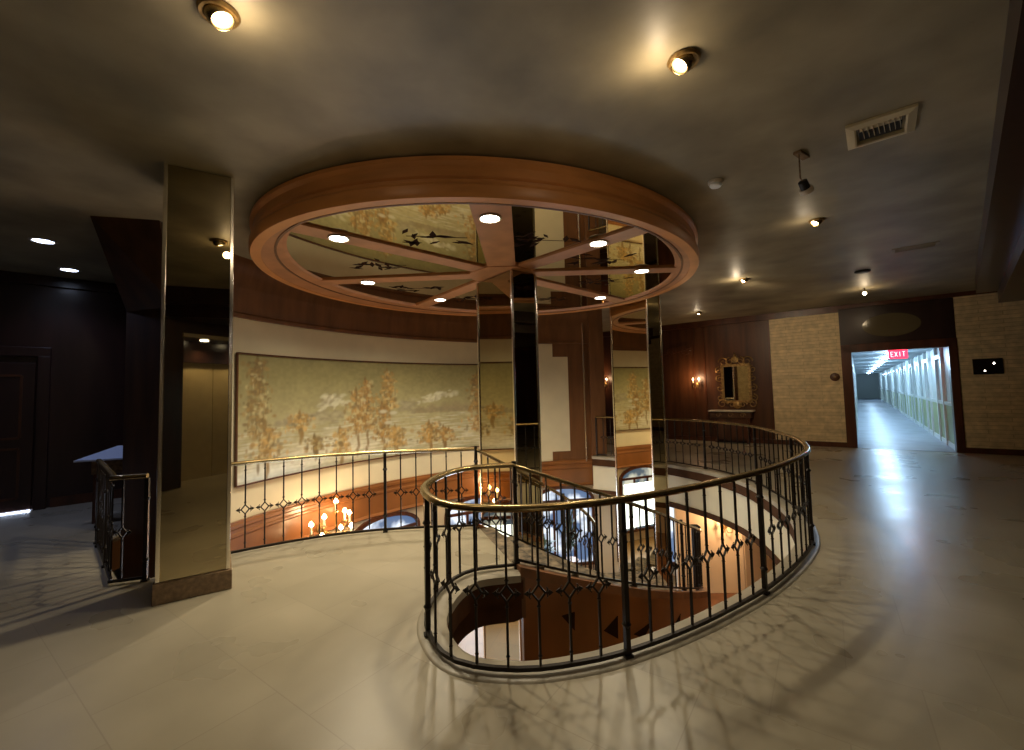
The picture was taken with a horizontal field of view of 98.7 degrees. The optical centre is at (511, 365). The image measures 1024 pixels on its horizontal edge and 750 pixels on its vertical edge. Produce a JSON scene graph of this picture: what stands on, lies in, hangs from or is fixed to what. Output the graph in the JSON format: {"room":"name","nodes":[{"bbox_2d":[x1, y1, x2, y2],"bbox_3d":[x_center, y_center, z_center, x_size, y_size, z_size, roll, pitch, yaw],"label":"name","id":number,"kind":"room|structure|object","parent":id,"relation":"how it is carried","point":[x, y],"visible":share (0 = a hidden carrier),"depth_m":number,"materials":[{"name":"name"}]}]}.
{"room":"hotel lobby mezzanine","nodes":[
{"label":"hotel lobby mezzanine","id":0,"kind":"room"},
{"bbox_2d":[0,282,125,513],"bbox_3d":[-6.743,0.385,6.849,6.930,3.450,0.100,2,-5,-45],"label":"wall","id":1,"kind":"structure","parent":0,"point":[85,331],"depth_m":6.78,"materials":[{"name":"brown wood"}]},
{"bbox_2d":[0,346,51,514],"bbox_3d":[-7.612,0.885,5.771,2.120,2.370,0.127,2,-5,-45],"label":"door","id":2,"kind":"structure","parent":1,"relation":"in","point":[18,386],"depth_m":6.34,"materials":[{"name":"brown wood"}]},
{"bbox_2d":[0,270,119,293],"bbox_3d":[-6.733,-1.268,6.873,6.900,0.150,0.070,2,-5,-45],"label":"trim","id":3,"kind":"structure","parent":1,"relation":"attached to","point":[5,276],"depth_m":6.67,"materials":[{"name":"brown wood"}]},
{"bbox_2d":[50,489,121,507],"bbox_3d":[-6.667,2.032,6.697,6.900,0.140,0.030,2,-5,-45],"label":"baseboard","id":4,"kind":"structure","parent":1,"relation":"attached to","point":[85,497],"depth_m":6.69,"materials":[{"name":"brown wood"}]},
{"bbox_2d":[119,308,160,578],"bbox_3d":[-4.272,2.034,5.408,0.920,5.370,0.980,-1,-3,0],"label":"wall","id":5,"kind":"structure","parent":0,"point":[142,352],"depth_m":5.13,"materials":[{"name":"brown wood"}]},
{"bbox_2d":[90,216,162,311],"bbox_3d":[-4.494,-1.073,5.285,1.354,0.830,1.651,-1,-3,-7],"label":"trim","id":6,"kind":"structure","parent":5,"relation":"attached to","point":[132,248],"depth_m":4.78,"materials":[{"name":"brown wood"}]},
{"bbox_2d":[113,485,593,578],"bbox_3d":[2.066,2.661,7.056,22.400,0.100,19.600,-1,-3,0],"label":"floor","id":7,"kind":"structure","parent":0,"point":[116,572],"depth_m":5.79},
{"bbox_2d":[231,317,569,522],"bbox_3d":[-1.530,0.572,8.405,7.924,3.900,1.510,2,-4,-43],"label":"wall","id":8,"kind":"structure","parent":0,"point":[249,336],"depth_m":8.05,"materials":[{"name":"beige paint"}]},
{"bbox_2d":[112,537,120,571],"bbox_3d":[-2.495,2.073,4.479,4.209,0.360,1.425,-1,-3,0],"label":"trim","id":9,"kind":"structure","parent":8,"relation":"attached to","point":[115,545],"depth_m":5.06,"materials":[{"name":"red wood"}]},
{"bbox_2d":[308,522,313,536],"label":"candelabra","id":10,"kind":"object","parent":8,"relation":"attached to","point":[311,524],"depth_m":6.69,"materials":[{"name":"beige"}]},
{"bbox_2d":[317,514,330,534],"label":"candelabra","id":11,"kind":"object","parent":8,"relation":"attached to","point":[323,526],"depth_m":7.07,"materials":[{"name":"beige"}]},
{"bbox_2d":[333,499,351,532],"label":"candelabra","id":12,"kind":"object","parent":8,"relation":"attached to","point":[349,512],"depth_m":7.14,"materials":[{"name":"beige"}]},
{"bbox_2d":[234,352,478,487],"bbox_3d":[-2.201,0.808,8.121,0.650,1.814,5.345,-4,-4,41],"label":"mural","id":13,"kind":"object","parent":8,"relation":"attached to","point":[286,406],"visible":0.88,"depth_m":7.63,"materials":[{"name":"paint"}]},
{"bbox_2d":[233,254,587,343],"bbox_3d":[-1.489,-0.982,8.409,7.799,0.800,1.542,2,-4,-43],"label":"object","id":14,"kind":"structure","parent":8,"relation":"attached to","point":[257,296],"depth_m":7.80,"materials":[{"name":"red wood"}]},
{"bbox_2d":[552,344,591,460],"bbox_3d":[1.397,0.848,10.434,0.974,2.780,0.079,-1,-3,-8],"label":"trim","id":15,"kind":"structure","parent":8,"relation":"attached to","point":[573,352],"depth_m":10.43,"materials":[{"name":"red wood"}]},
{"bbox_2d":[581,323,586,460],"bbox_3d":[1.700,0.443,10.405,0.030,3.570,0.030,-1,-3,0],"label":"trim","id":16,"kind":"structure","parent":8,"relation":"attached to","point":[581,323],"depth_m":10.39,"materials":[{"name":"brown wood"}]},
{"bbox_2d":[323,485,676,575],"bbox_3d":[-0.483,3.654,8.423,9.713,2.300,2.392,1,-4,-33],"label":"wall","id":17,"kind":"structure","parent":0,"point":[605,510],"depth_m":10.27,"materials":[{"name":"beige paint"}]},
{"bbox_2d":[355,511,419,530],"bbox_3d":[-2.307,3.651,8.122,0.060,1.830,1.490,-4,-4,41],"label":"window","id":18,"kind":"structure","parent":17,"relation":"in","point":[393,518],"depth_m":8.27,"materials":[{"name":"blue glass"}]},
{"bbox_2d":[230,459,592,550],"bbox_3d":[-1.429,2.449,8.237,7.799,0.590,1.472,2,-4,-43],"label":"trim","id":19,"kind":"structure","parent":17,"relation":"attached to","point":[579,472],"depth_m":7.78,"materials":[{"name":"brown wood"}]},
{"bbox_2d":[444,494,480,524],"bbox_3d":[-0.729,3.687,9.421,1.490,1.830,0.061,0,-4,-30],"label":"window","id":20,"kind":"structure","parent":17,"relation":"in","point":[467,516],"depth_m":9.31,"materials":[{"name":"clear glass"}]},
{"bbox_2d":[615,504,675,564],"bbox_3d":[3.162,3.634,10.152,1.490,1.830,0.060,-2,-3,8],"label":"window","id":21,"kind":"structure","parent":17,"relation":"in","point":[671,508],"depth_m":10.10,"materials":[{"name":"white glass"}]},
{"bbox_2d":[593,489,780,564],"bbox_3d":[2.458,2.642,6.193,2.389,0.100,7.686,-2,-3,9],"label":"trim","id":22,"kind":"structure","parent":17,"relation":"attached to","point":[713,517],"depth_m":7.73,"materials":[{"name":"brown wood"}]},
{"bbox_2d":[593,466,794,559],"bbox_3d":[2.456,2.322,6.211,2.376,0.540,7.686,-2,-3,9],"label":"trim","id":23,"kind":"structure","parent":17,"relation":"attached to","point":[604,478],"depth_m":7.66,"materials":[{"name":"beige paint"}]},
{"bbox_2d":[0,0,1009,331],"bbox_3d":[1.962,-1.581,7.300,22.400,0.100,19.600,-1,-3,0],"label":"ceiling","id":24,"kind":"structure","parent":0,"point":[96,96],"depth_m":2.97,"materials":[{"name":"paint"}]},
{"bbox_2d":[27,237,57,244],"bbox_3d":[-5.487,-1.464,5.151,0.250,0.018,0.250,-1,-3,0],"label":"recessed light","id":25,"kind":"object","parent":24,"relation":"in","point":[41,240],"visible":1,"depth_m":5.12,"materials":[{"name":"beige plastic"}]},
{"bbox_2d":[57,267,81,271],"bbox_3d":[-6.335,-1.377,6.299,0.250,0.018,0.250,-1,-3,0],"label":"recessed light","id":26,"kind":"object","parent":24,"relation":"in","point":[68,269],"visible":1,"depth_m":6.27,"materials":[{"name":"beige plastic"}]},
{"bbox_2d":[196,0,240,30],"bbox_3d":[-1.442,-1.721,2.165,0.185,0.097,0.185,-1,-3,0],"label":"recessed light","id":27,"kind":"object","parent":24,"relation":"in","point":[220,14],"visible":1,"depth_m":2.14,"materials":[{"name":"gold metal"}]},
{"bbox_2d":[248,155,699,315],"bbox_3d":[-0.283,-1.350,6.298,5.706,0.362,5.634,-1,-3,0],"label":"ceiling medallion","id":28,"kind":"object","parent":24,"relation":"in","point":[485,218],"depth_m":4.42,"materials":[{"name":"brown wood"}]},
{"bbox_2d":[667,48,700,74],"bbox_3d":[0.997,-1.762,2.554,0.185,0.113,0.185,-1,-3,0],"label":"recessed light","id":29,"kind":"object","parent":24,"relation":"in","point":[682,61],"visible":0.98,"depth_m":2.52,"materials":[{"name":"gold metal"}]},
{"bbox_2d":[708,178,722,188],"bbox_3d":[1.889,-1.685,4.081,0.130,0.060,0.130,-1,-3,0],"label":"smoke detector","id":30,"kind":"object","parent":24,"relation":"attached to","point":[715,183],"visible":1,"depth_m":4.05,"materials":[{"name":"beige plastic"}]},
{"bbox_2d":[739,278,749,282],"bbox_3d":[4.144,-1.533,7.845,0.168,0.107,0.168,-1,-3,0],"label":"recessed light","id":31,"kind":"object","parent":24,"relation":"in","point":[743,280],"visible":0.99,"depth_m":7.81,"materials":[{"name":"gold metal"}]},
{"bbox_2d":[793,149,813,195],"bbox_3d":[2.399,-1.579,3.625,0.183,0.347,0.104,1,-4,-34],"label":"spotlight","id":32,"kind":"object","parent":24,"relation":"hanging from","point":[805,187],"visible":1,"depth_m":3.60,"materials":[{"name":"black metal"}]},
{"bbox_2d":[808,217,824,226],"bbox_3d":[3.540,-1.676,5.110,0.168,0.107,0.168,-1,-3,0],"label":"recessed light","id":33,"kind":"object","parent":24,"relation":"in","point":[815,222],"visible":0.99,"depth_m":5.08,"materials":[{"name":"gold metal"}]},
{"bbox_2d":[854,269,870,273],"bbox_3d":[5.963,-1.603,7.486,0.220,0.030,0.220,-1,-3,0],"label":"ceiling speaker","id":34,"kind":"object","parent":24,"relation":"attached to","point":[863,271],"visible":1,"depth_m":7.43,"materials":[{"name":"black"}]},
{"bbox_2d":[845,103,917,150],"bbox_3d":[2.748,-1.764,3.283,0.400,0.035,0.400,-4,-4,40],"label":"ceiling vent","id":35,"kind":"object","parent":24,"relation":"in","point":[887,125],"visible":1,"depth_m":3.25,"materials":[{"name":"beige metal"}]},
{"bbox_2d":[891,241,939,252],"bbox_3d":[5.701,-1.675,6.229,0.500,0.017,0.220,-4,-4,40],"label":"ceiling vent","id":36,"kind":"object","parent":24,"relation":"in","point":[931,244],"visible":1,"depth_m":6.20,"materials":[{"name":"paint"}]},
{"bbox_2d":[975,0,1023,292],"bbox_3d":[4.613,-1.700,3.148,13.149,0.270,1.600,2,-5,-44],"label":"trim","id":37,"kind":"structure","parent":24,"relation":"attached to","point":[1002,225],"depth_m":3.51,"materials":[{"name":"brown wood"}]},
{"bbox_2d":[0,398,1023,749],"bbox_3d":[13.301,2.441,20.542,44.875,0.064,46.534,-1,-3,0],"label":"floor","id":38,"kind":"structure","parent":0,"point":[904,630],"depth_m":2.66,"materials":[{"name":"stone"}]},
{"bbox_2d":[73,445,122,523],"bbox_3d":[-5.247,1.544,5.787,0.600,0.940,0.500,0,-4,-20],"label":"desk","id":39,"kind":"object","parent":38,"relation":"on","point":[113,457],"visible":0.31,"depth_m":5.64,"materials":[{"name":"blue"}]},
{"bbox_2d":[93,459,150,583],"bbox_3d":[-3.924,1.435,4.246,1.807,0.915,0.266,-4,-4,36],"label":"railing","id":40,"kind":"object","parent":38,"relation":"on","point":[105,478],"visible":1,"depth_m":3.83,"materials":[{"name":"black metal"}]},
{"bbox_2d":[152,163,234,605],"bbox_3d":[-2.702,0.109,3.792,0.510,3.450,0.595,1,-4,-34],"label":"column","id":41,"kind":"structure","parent":38,"relation":"on","point":[193,551],"depth_m":3.56,"materials":[{"name":"gold"}]},
{"bbox_2d":[231,447,479,553],"bbox_3d":[-1.653,1.413,4.815,2.591,0.915,0.316,0,-3,-17],"label":"gallery railing","id":42,"kind":"object","parent":38,"relation":"on","point":[385,529],"visible":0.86,"depth_m":4.89,"materials":[{"name":"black metal"}]},
{"bbox_2d":[521,577,525,617],"bbox_3d":[-0.138,2.012,4.423,0.040,0.360,1.411,0,-4,-19],"label":"trim","id":43,"kind":"structure","parent":38,"relation":"attached to","point":[522,578],"depth_m":3.76,"materials":[{"name":"red wood"}]},
{"bbox_2d":[708,410,754,443],"bbox_3d":[6.033,1.660,12.061,1.120,0.900,0.380,-4,-4,38],"label":"console table","id":44,"kind":"object","parent":38,"relation":"on","point":[733,416],"visible":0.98,"depth_m":11.97,"materials":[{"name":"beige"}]},
{"bbox_2d":[588,309,606,485],"bbox_3d":[2.017,0.779,10.450,0.340,4.250,0.260,-1,-3,0],"label":"wall","id":45,"kind":"structure","parent":0,"point":[595,328],"depth_m":10.35,"materials":[{"name":"red wood"}]},
{"bbox_2d":[542,485,594,565],"bbox_3d":[1.202,3.681,10.123,1.490,1.830,0.060,-1,-3,-10],"label":"window","id":46,"kind":"structure","parent":45,"relation":"in","point":[568,490],"depth_m":10.16,"materials":[{"name":"clear glass"}]},
{"bbox_2d":[416,455,820,684],"bbox_3d":[2.032,1.864,5.927,3.240,0.062,8.232,-3,-4,20],"label":"trim","id":47,"kind":"structure","parent":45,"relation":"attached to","point":[489,577],"depth_m":2.85,"materials":[{"name":"stone"}]},
{"bbox_2d":[420,416,815,672],"bbox_3d":[2.024,1.378,5.940,3.160,0.910,8.152,-3,-4,20],"label":"railing","id":48,"kind":"object","parent":47,"relation":"on","point":[428,497],"visible":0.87,"depth_m":2.81,"materials":[{"name":"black metal"}]},
{"bbox_2d":[448,459,794,634],"bbox_3d":[2.009,1.973,5.965,2.973,0.150,7.913,-3,-3,18],"label":"trim","id":49,"kind":"structure","parent":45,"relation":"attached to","point":[466,605],"depth_m":3.71,"materials":[{"name":"brown wood"}]},
{"bbox_2d":[458,575,736,657],"bbox_3d":[2.115,4.697,6.938,22.400,0.120,19.600,-1,-3,0],"label":"floor","id":50,"kind":"structure","parent":0,"point":[467,644],"depth_m":7.70,"materials":[{"name":"stone"}]},
{"bbox_2d":[476,270,543,660],"bbox_3d":[-0.022,1.720,5.839,0.416,5.840,0.836,1,-4,-37],"label":"column","id":51,"kind":"structure","parent":50,"relation":"on","point":[507,316],"depth_m":5.66,"materials":[{"name":"black"}]},
{"bbox_2d":[544,535,556,554],"bbox_3d":[0.720,4.287,9.654,0.731,1.119,0.673,1,-4,-30],"label":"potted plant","id":52,"kind":"object","parent":50,"relation":"on","point":[545,541],"visible":0.03,"depth_m":9.68,"materials":[{"name":"green plant"}]},
{"bbox_2d":[565,509,579,562],"bbox_3d":[1.279,3.916,9.780,0.471,1.846,0.512,-1,-3,-3],"label":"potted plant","id":53,"kind":"object","parent":50,"relation":"on","point":[571,512],"visible":0.29,"depth_m":9.73,"materials":[{"name":"green plant"}]},
{"bbox_2d":[477,524,707,660],"bbox_3d":[1.456,3.254,6.457,2.826,2.844,6.108,-2,-3,14],"label":"curved staircase","id":54,"kind":"structure","parent":50,"relation":"on","point":[554,610],"depth_m":4.07,"materials":[{"name":"wood"}]},
{"bbox_2d":[474,446,595,570],"bbox_3d":[0.619,2.195,5.943,0.445,2.495,2.820,-4,-4,39],"label":"stair railing","id":55,"kind":"object","parent":54,"relation":"on","point":[593,550],"visible":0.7,"depth_m":5.47,"materials":[{"name":"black metal"}]},
{"bbox_2d":[511,461,702,590],"bbox_3d":[1.625,2.129,5.221,0.510,2.495,4.286,-4,-4,42],"label":"stair railing","id":56,"kind":"object","parent":54,"relation":"on","point":[697,531],"visible":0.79,"depth_m":4.33,"materials":[{"name":"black metal"}]},
{"bbox_2d":[690,524,700,590],"bbox_3d":[2.904,3.011,6.927,0.130,0.985,0.130,-1,-3,0],"label":"newel post","id":57,"kind":"object","parent":54,"relation":"on","point":[695,525],"visible":0.36,"depth_m":6.90,"materials":[{"name":"black metal"}]},
{"bbox_2d":[609,295,670,581],"bbox_3d":[2.443,1.626,8.387,0.436,6.200,0.876,1,-4,-37],"label":"column","id":58,"kind":"structure","parent":50,"relation":"on","point":[640,443],"depth_m":8.19,"materials":[{"name":"silver metal"}]},
{"bbox_2d":[674,508,744,592],"bbox_3d":[4.128,3.763,9.228,1.370,1.950,0.080,-1,-3,1],"label":"wall","id":59,"kind":"structure","parent":0,"point":[713,527],"depth_m":9.17,"materials":[{"name":"beige paint"}]},
{"bbox_2d":[723,525,732,532],"bbox_3d":[4.431,3.267,9.105,0.281,0.384,0.191,-1,-3,0],"label":"candelabra","id":60,"kind":"object","parent":59,"relation":"attached to","point":[724,526],"visible":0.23,"depth_m":9.14,"materials":[{"name":"gold metal"}]},
{"bbox_2d":[742,535,776,588],"bbox_3d":[6.169,3.776,10.316,3.412,1.950,0.080,1,-4,-39],"label":"wall","id":61,"kind":"structure","parent":0,"point":[756,550],"depth_m":9.42,"materials":[{"name":"beige paint"}]},
{"bbox_2d":[603,320,956,451],"bbox_3d":[6.033,0.421,12.464,15.500,3.500,0.140,-4,-4,38],"label":"wall","id":62,"kind":"structure","parent":0,"point":[750,339],"depth_m":12.70,"materials":[{"name":"brown wood"}]},
{"bbox_2d":[691,320,775,438],"bbox_3d":[4.176,0.540,13.818,6.940,3.170,0.018,-4,-4,38],"label":"trim","id":63,"kind":"structure","parent":62,"relation":"attached to","point":[767,320],"depth_m":12.67,"materials":[{"name":"brown wood"}]},
{"bbox_2d":[715,352,757,408],"bbox_3d":[6.190,0.397,12.164,1.038,1.566,0.101,-4,-4,36],"label":"wall mirror","id":64,"kind":"object","parent":62,"relation":"attached to","point":[736,382],"visible":1,"depth_m":12.16,"materials":[{"name":"gold metal"}]},
{"bbox_2d":[603,290,997,336],"bbox_3d":[5.918,-1.249,12.466,15.500,0.160,0.100,-4,-4,38],"label":"trim","id":65,"kind":"structure","parent":62,"relation":"attached to","point":[833,309],"depth_m":11.27,"materials":[{"name":"brown wood"}]},
{"bbox_2d":[769,313,846,441],"bbox_3d":[7.488,0.308,11.206,1.490,3.170,0.050,-4,-4,38],"label":"trim","id":66,"kind":"structure","parent":62,"relation":"attached to","point":[805,350],"depth_m":11.15,"materials":[{"name":"stone"}]},
{"bbox_2d":[606,432,1023,455],"bbox_3d":[6.008,2.055,12.287,15.500,0.120,0.070,-4,-4,38],"label":"baseboard","id":67,"kind":"structure","parent":62,"relation":"attached to","point":[1015,452],"depth_m":10.94,"materials":[{"name":"brown wood"}]},
{"bbox_2d":[830,373,839,380],"bbox_3d":[7.924,0.269,10.799,0.200,0.200,0.050,-4,-4,38],"label":"dial","id":68,"kind":"object","parent":62,"relation":"attached to","point":[834,376],"visible":1,"depth_m":10.79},
{"bbox_2d":[862,313,920,335],"bbox_3d":[8.788,-0.959,10.208,1.040,0.540,0.030,-4,-4,38],"label":"transom panel","id":69,"kind":"object","parent":62,"relation":"attached to","point":[889,324],"visible":1,"depth_m":10.19,"materials":[{"name":"brown wood"}]},
{"bbox_2d":[838,298,955,344],"bbox_3d":[8.845,-1.000,10.203,2.020,0.880,0.030,-4,-4,38],"label":"trim","id":70,"kind":"structure","parent":62,"relation":"attached to","point":[937,316],"depth_m":10.04,"materials":[{"name":"brown wood"}]},
{"bbox_2d":[840,337,965,452],"bbox_3d":[8.870,0.676,10.087,2.020,2.480,0.080,-4,-4,38],"label":"trim","id":71,"kind":"structure","parent":62,"relation":"attached to","point":[951,343],"depth_m":10.05,"materials":[{"name":"brown wood"}]},
{"bbox_2d":[972,358,1003,374],"bbox_3d":[9.968,0.007,9.217,0.440,0.330,0.029,-4,-4,38],"label":"wall plate","id":72,"kind":"object","parent":62,"relation":"attached to","point":[989,365],"visible":1,"depth_m":9.21,"materials":[{"name":"black plastic"}]},
{"bbox_2d":[953,293,1023,449],"bbox_3d":[10.865,0.038,8.565,3.060,3.240,0.050,-4,-4,38],"label":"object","id":73,"kind":"structure","parent":62,"relation":"attached to","point":[992,404],"depth_m":9.19,"materials":[{"name":"stone"}]},
{"bbox_2d":[856,374,879,398],"bbox_3d":[34.938,1.980,43.235,1.800,2.420,0.100,-4,-4,38],"label":"wall","id":74,"kind":"structure","parent":0,"point":[867,384],"depth_m":43.18,"materials":[{"name":"white paint"}]},
{"bbox_2d":[852,348,932,373],"bbox_3d":[21.930,0.127,26.776,2.100,0.060,41.950,-4,-4,38],"label":"ceiling","id":75,"kind":"structure","parent":0,"point":[863,361],"depth_m":17.17,"materials":[{"name":"tile"}]},
{"bbox_2d":[888,350,907,358],"bbox_3d":[9.042,-0.327,10.315,0.340,0.300,0.071,-4,-4,38],"label":"exit sign","id":76,"kind":"object","parent":75,"relation":"hanging from","point":[894,354],"visible":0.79,"depth_m":10.30,"materials":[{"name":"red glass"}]},
{"bbox_2d":[895,347,950,401],"bbox_3d":[22.707,1.292,26.121,0.100,2.420,41.950,-4,-4,38],"label":"wall","id":77,"kind":"structure","parent":0,"point":[945,356],"depth_m":12.09,"materials":[{"name":"white paint"}]},
{"bbox_2d":[878,348,954,449],"bbox_3d":[22.644,1.307,26.170,0.061,2.400,41.950,-4,-4,38],"label":"trim","id":78,"kind":"structure","parent":77,"relation":"attached to","point":[887,378],"depth_m":15.09,"materials":[{"name":"white"}]},
{"bbox_2d":[884,390,954,443],"bbox_3d":[22.676,1.954,26.120,0.020,0.860,41.950,-4,-4,38],"label":"trim","id":79,"kind":"structure","parent":77,"relation":"attached to","point":[948,408],"depth_m":12.21,"materials":[{"name":"green"}]},
{"bbox_3d":[-0.973,2.127,3.630,2.351,0.080,2.890,-1,-3,0],"label":"floor","id":80,"kind":"structure","parent":0,"visible":0},
{"bbox_2d":[452,599,521,644],"bbox_3d":[-0.037,2.017,2.998,0.928,0.180,1.389,0,-4,-29],"label":"trim","id":81,"kind":"structure","parent":80,"relation":"attached to","point":[491,614],"depth_m":3.65,"materials":[{"name":"brown wood"}]},
{"bbox_3d":[1.160,-1.640,-1.109,2.200,0.710,0.100,-1,-3,0],"label":"wall","id":82,"kind":"structure","parent":0,"visible":0},
{"bbox_2d":[997,227,1023,302],"bbox_3d":[4.788,-1.471,3.104,13.349,0.200,1.320,2,-5,-44],"label":"trim","id":83,"kind":"structure","parent":82,"relation":"attached to","point":[1011,288],"depth_m":6.42,"materials":[{"name":"brown wood"}]},
{"bbox_3d":[21.213,1.396,27.290,25.935,2.420,33.096,-1,-3,0],"label":"wall","id":84,"kind":"structure","parent":0,"visible":0},
{"bbox_2d":[851,353,857,441],"bbox_3d":[21.276,1.402,27.241,0.061,2.400,41.950,-4,-4,38],"label":"trim","id":85,"kind":"structure","parent":84,"relation":"attached to","point":[853,367],"depth_m":15.41,"materials":[{"name":"white"}]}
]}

